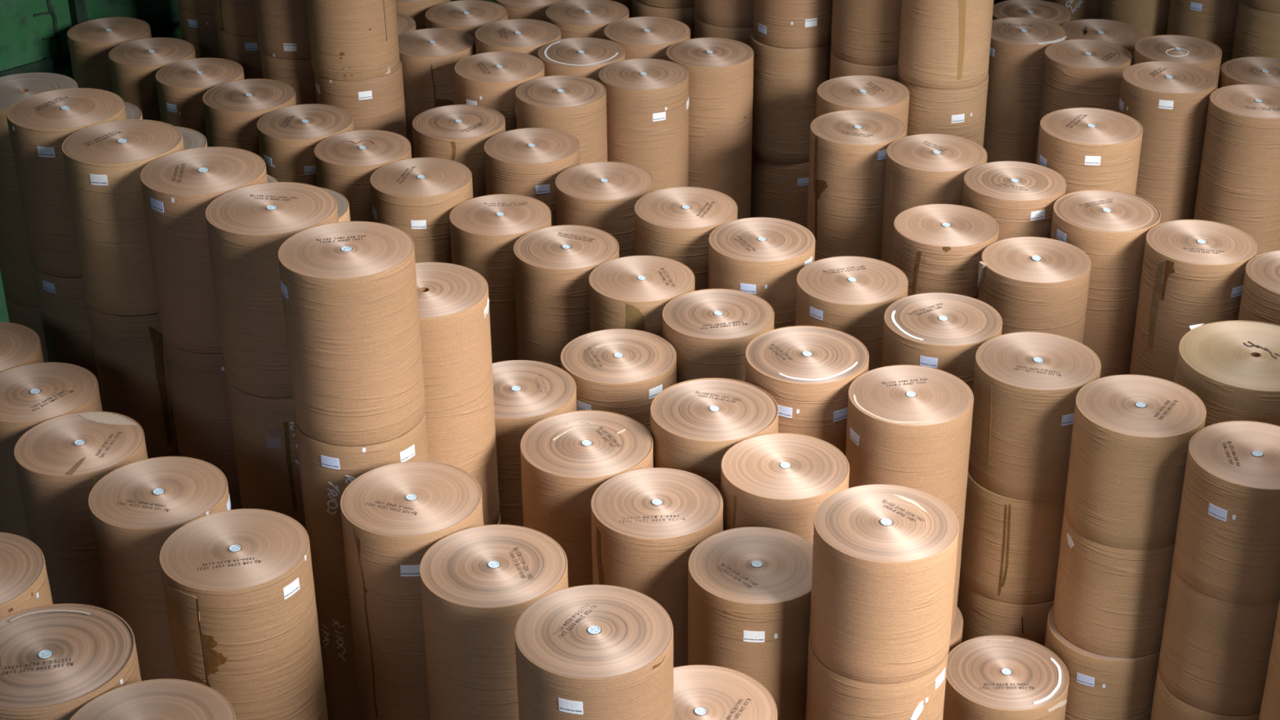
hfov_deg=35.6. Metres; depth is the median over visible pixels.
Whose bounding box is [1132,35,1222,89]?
paper roll
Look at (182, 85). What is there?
paper roll
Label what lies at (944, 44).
paper roll
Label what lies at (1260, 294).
paper roll
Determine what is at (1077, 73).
paper roll
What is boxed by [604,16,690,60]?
paper roll
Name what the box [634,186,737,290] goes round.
paper roll
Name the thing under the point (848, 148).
paper roll
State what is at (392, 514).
paper roll
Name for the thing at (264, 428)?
paper roll
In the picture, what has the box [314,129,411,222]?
paper roll
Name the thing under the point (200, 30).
paper roll
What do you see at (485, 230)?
paper roll
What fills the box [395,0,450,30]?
paper roll
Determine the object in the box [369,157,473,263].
paper roll
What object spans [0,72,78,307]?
paper roll
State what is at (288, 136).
paper roll
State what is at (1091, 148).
paper roll
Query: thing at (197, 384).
paper roll
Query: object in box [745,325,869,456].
paper roll
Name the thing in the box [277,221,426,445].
paper roll
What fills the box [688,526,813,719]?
paper roll
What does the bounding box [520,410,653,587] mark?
paper roll
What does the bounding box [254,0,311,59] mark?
paper roll
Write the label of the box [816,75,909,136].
paper roll
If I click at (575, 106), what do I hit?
paper roll
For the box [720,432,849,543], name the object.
paper roll
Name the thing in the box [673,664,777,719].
paper roll
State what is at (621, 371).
paper roll
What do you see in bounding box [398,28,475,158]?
paper roll
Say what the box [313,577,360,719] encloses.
paper roll
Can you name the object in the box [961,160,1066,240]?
paper roll
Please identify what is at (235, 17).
paper roll
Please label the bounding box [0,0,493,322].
wall
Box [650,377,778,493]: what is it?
paper roll
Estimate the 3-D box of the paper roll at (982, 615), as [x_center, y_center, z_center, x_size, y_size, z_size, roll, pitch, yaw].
[3.240,2.269,17.373,1.000,1.042,1.002,6,29,13]
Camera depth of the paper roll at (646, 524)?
14.66 m
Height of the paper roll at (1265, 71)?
2.103 m
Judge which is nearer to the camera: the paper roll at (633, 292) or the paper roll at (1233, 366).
the paper roll at (1233, 366)
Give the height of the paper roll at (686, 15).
1.397 m
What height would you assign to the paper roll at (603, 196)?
2.102 m
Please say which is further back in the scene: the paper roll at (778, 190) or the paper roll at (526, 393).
the paper roll at (778, 190)
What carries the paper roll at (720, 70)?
on the paper roll
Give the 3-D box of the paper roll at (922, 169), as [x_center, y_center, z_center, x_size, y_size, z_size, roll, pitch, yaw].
[2.993,-1.169,20.557,1.004,2.103,1.006,24,37,37]
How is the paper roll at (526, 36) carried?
on the paper roll
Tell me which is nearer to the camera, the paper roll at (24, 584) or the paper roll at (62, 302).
the paper roll at (24, 584)
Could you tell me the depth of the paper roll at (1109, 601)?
15.85 m
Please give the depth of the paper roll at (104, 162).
16.40 m
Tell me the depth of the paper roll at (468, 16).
23.97 m
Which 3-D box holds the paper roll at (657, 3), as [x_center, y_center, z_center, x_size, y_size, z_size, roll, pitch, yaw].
[0.395,-5.079,24.035,1.024,1.422,1.022,-1,28,0]
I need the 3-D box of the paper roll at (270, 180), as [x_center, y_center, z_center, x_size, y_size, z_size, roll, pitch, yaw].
[-3.681,-0.576,18.193,0.991,2.098,0.988,-25,37,-37]
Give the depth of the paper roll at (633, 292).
18.15 m
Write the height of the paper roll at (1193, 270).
2.104 m
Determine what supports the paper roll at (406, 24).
on the paper roll
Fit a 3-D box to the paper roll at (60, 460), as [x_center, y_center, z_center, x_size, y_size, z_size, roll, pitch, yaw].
[-4.312,1.555,15.886,0.978,2.103,0.980,-4,29,-7]
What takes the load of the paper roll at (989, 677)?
on the paper roll
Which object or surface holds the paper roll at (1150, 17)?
on the paper roll
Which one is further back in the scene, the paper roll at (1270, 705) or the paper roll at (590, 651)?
the paper roll at (1270, 705)
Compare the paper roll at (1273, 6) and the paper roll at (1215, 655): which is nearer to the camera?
the paper roll at (1215, 655)
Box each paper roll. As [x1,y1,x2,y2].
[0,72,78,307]
[0,321,44,372]
[0,362,102,540]
[0,532,53,618]
[0,603,141,719]
[4,293,48,362]
[6,88,126,277]
[13,411,147,609]
[31,263,103,411]
[61,119,184,315]
[66,17,151,93]
[69,678,235,719]
[85,300,178,457]
[88,456,231,680]
[108,37,195,121]
[124,101,142,119]
[140,146,267,353]
[155,57,244,146]
[159,508,328,719]
[162,336,240,497]
[175,126,207,150]
[177,0,214,13]
[177,6,220,57]
[202,78,296,156]
[204,182,338,397]
[213,0,257,35]
[217,27,262,79]
[226,378,306,529]
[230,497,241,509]
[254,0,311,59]
[257,103,354,186]
[259,49,317,105]
[266,174,277,182]
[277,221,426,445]
[294,413,428,595]
[306,0,399,80]
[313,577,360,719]
[314,60,407,138]
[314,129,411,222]
[321,187,350,222]
[340,461,484,719]
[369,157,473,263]
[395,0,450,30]
[396,13,416,35]
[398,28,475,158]
[412,104,505,198]
[415,262,499,524]
[419,524,568,719]
[425,0,508,48]
[448,194,551,363]
[454,51,544,131]
[475,18,560,57]
[484,128,579,226]
[492,360,577,526]
[493,0,567,22]
[513,225,619,368]
[514,584,673,719]
[515,75,607,164]
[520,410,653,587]
[537,37,625,81]
[545,0,629,39]
[555,161,653,257]
[560,328,676,433]
[588,255,694,337]
[591,467,723,667]
[598,58,688,191]
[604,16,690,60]
[610,0,632,17]
[631,0,694,39]
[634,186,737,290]
[635,0,694,8]
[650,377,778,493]
[662,288,774,383]
[666,37,753,219]
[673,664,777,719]
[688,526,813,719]
[693,15,753,46]
[694,0,753,26]
[708,217,815,328]
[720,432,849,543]
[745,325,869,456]
[750,31,831,163]
[751,154,808,228]
[753,0,832,48]
[795,256,908,370]
[805,634,947,719]
[807,110,906,261]
[809,484,959,684]
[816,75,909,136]
[829,50,898,81]
[831,0,902,65]
[845,364,973,632]
[880,133,986,264]
[881,293,1002,392]
[891,204,999,299]
[897,0,993,88]
[897,73,988,146]
[942,635,1069,719]
[947,606,963,654]
[956,577,1054,646]
[960,471,1065,604]
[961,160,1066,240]
[968,331,1101,500]
[977,236,1091,343]
[982,17,1066,164]
[992,0,1071,25]
[1034,39,1132,164]
[1035,107,1142,195]
[1044,604,1159,719]
[1045,0,1102,21]
[1050,189,1160,377]
[1053,509,1174,657]
[1061,18,1142,65]
[1064,374,1206,550]
[1100,0,1170,38]
[1118,61,1216,223]
[1128,219,1257,382]
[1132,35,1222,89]
[1150,666,1260,719]
[1158,562,1279,715]
[1166,0,1239,88]
[1173,320,1279,427]
[1173,420,1279,604]
[1193,84,1279,255]
[1217,57,1279,88]
[1231,0,1279,59]
[1237,250,1279,325]
[1240,0,1279,13]
[1258,620,1279,719]
[1275,600,1279,633]
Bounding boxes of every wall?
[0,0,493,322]
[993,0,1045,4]
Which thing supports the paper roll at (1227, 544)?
on the paper roll at (1215, 655)
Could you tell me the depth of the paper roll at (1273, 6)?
23.61 m
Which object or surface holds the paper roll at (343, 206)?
on the paper roll
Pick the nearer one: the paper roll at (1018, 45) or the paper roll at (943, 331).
the paper roll at (943, 331)
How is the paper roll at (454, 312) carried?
on the paper roll
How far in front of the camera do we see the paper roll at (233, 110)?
21.84 m
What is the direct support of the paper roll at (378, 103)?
on the paper roll
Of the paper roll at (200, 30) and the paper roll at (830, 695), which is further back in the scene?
the paper roll at (200, 30)
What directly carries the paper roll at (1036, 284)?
on the paper roll
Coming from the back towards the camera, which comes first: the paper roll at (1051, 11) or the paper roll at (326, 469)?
the paper roll at (1051, 11)
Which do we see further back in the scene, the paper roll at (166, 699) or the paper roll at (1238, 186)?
the paper roll at (1238, 186)
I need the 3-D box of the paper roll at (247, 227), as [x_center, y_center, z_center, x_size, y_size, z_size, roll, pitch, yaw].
[-2.809,-0.555,15.576,0.995,1.397,0.998,15,32,27]
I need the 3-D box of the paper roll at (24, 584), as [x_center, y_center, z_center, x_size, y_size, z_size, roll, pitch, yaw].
[-4.411,2.317,13.625,1.010,2.104,1.008,-1,28,0]
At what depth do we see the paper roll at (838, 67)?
22.23 m
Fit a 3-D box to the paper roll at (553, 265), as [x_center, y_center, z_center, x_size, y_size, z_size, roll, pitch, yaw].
[-0.691,-0.155,19.429,1.005,2.102,1.003,5,29,10]
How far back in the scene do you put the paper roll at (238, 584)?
13.32 m
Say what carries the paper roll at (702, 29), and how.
on the paper roll
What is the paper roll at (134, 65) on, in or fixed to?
on the paper roll
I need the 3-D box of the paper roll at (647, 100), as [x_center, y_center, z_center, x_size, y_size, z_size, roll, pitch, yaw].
[0.049,-2.213,22.343,0.992,2.103,0.994,-23,35,-35]
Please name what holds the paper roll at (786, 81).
on the paper roll at (778, 190)
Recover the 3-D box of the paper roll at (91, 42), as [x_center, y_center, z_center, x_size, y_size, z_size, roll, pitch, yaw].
[-6.475,-3.108,24.857,0.993,2.103,0.995,-13,31,-21]
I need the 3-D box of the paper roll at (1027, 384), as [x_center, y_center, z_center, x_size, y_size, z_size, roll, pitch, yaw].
[3.224,0.450,16.382,1.003,1.035,1.000,24,37,37]
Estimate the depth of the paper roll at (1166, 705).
15.65 m
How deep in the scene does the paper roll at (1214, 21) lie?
24.54 m
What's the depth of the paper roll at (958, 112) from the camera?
21.68 m
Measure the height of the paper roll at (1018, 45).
2.103 m
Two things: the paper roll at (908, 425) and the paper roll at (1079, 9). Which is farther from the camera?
the paper roll at (1079, 9)
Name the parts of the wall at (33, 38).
rail, bracket plate, bracket plate, wall post, cross rail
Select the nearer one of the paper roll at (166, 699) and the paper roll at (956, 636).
the paper roll at (166, 699)
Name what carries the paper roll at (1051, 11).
on the paper roll
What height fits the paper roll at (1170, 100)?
2.104 m
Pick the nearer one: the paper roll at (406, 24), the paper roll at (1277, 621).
the paper roll at (1277, 621)
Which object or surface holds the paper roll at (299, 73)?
on the paper roll
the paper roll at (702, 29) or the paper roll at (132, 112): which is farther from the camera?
the paper roll at (702, 29)
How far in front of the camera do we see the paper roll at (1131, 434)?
15.37 m
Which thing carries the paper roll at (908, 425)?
on the paper roll
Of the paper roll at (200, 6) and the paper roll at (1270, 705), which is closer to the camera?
the paper roll at (1270, 705)
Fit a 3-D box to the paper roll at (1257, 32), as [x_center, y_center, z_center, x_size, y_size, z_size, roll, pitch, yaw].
[7.715,-3.703,24.312,0.981,1.397,0.983,-1,28,0]
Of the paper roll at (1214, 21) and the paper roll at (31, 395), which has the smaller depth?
the paper roll at (31, 395)
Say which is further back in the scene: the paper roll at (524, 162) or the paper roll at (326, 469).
the paper roll at (524, 162)
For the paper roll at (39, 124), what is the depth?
17.06 m
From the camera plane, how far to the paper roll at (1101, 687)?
16.17 m
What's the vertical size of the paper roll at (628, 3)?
2.103 m
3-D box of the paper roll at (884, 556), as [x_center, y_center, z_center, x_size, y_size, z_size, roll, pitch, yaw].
[1.659,1.520,13.641,0.970,0.995,0.967,-20,34,-32]
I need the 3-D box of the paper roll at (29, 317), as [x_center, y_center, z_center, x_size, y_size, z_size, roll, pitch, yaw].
[-5.933,-0.145,20.626,1.014,1.397,1.017,11,31,21]
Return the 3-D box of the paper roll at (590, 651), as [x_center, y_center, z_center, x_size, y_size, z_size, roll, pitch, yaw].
[-0.266,2.542,12.489,0.955,2.103,0.957,-14,31,-24]
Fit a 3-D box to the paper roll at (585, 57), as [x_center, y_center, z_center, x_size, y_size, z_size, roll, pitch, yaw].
[-0.651,-2.552,22.982,1.016,2.104,1.014,-1,28,0]
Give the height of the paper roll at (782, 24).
1.397 m
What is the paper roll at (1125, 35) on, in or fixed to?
on the paper roll
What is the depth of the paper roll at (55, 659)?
11.59 m
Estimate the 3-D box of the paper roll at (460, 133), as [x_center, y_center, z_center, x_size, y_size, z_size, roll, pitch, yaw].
[-1.930,-1.637,21.860,0.994,2.104,0.993,13,31,24]
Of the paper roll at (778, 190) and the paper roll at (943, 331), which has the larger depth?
the paper roll at (778, 190)
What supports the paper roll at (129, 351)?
on the paper roll
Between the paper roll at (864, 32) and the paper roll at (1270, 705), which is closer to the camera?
the paper roll at (1270, 705)
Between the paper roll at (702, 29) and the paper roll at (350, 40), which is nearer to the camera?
the paper roll at (350, 40)
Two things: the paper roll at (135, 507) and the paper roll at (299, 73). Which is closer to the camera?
the paper roll at (135, 507)
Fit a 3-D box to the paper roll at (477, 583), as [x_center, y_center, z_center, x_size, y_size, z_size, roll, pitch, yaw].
[-0.971,2.291,13.875,0.994,2.103,0.991,-3,29,-4]
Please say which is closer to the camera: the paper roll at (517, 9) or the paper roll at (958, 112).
the paper roll at (958, 112)
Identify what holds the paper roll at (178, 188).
on the paper roll at (197, 384)
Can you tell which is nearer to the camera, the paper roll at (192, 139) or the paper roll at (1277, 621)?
the paper roll at (1277, 621)
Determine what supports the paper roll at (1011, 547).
on the paper roll at (982, 615)
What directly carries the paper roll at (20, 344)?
on the paper roll
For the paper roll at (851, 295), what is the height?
2.104 m
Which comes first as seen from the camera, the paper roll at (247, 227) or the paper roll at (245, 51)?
the paper roll at (247, 227)
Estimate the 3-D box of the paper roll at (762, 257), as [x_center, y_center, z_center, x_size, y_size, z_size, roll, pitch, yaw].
[1.144,-0.204,19.057,0.991,2.103,0.993,-13,31,-21]
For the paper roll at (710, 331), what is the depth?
17.46 m
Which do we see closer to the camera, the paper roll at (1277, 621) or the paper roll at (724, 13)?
the paper roll at (1277, 621)
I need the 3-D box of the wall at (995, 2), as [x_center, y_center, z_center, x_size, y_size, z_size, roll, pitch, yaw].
[12.017,-4.801,22.005,30.400,11.000,0.200,25,37,38]
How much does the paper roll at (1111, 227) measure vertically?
2.103 m
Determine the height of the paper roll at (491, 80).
2.104 m
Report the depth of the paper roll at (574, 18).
23.59 m
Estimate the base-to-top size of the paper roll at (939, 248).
2.103 m

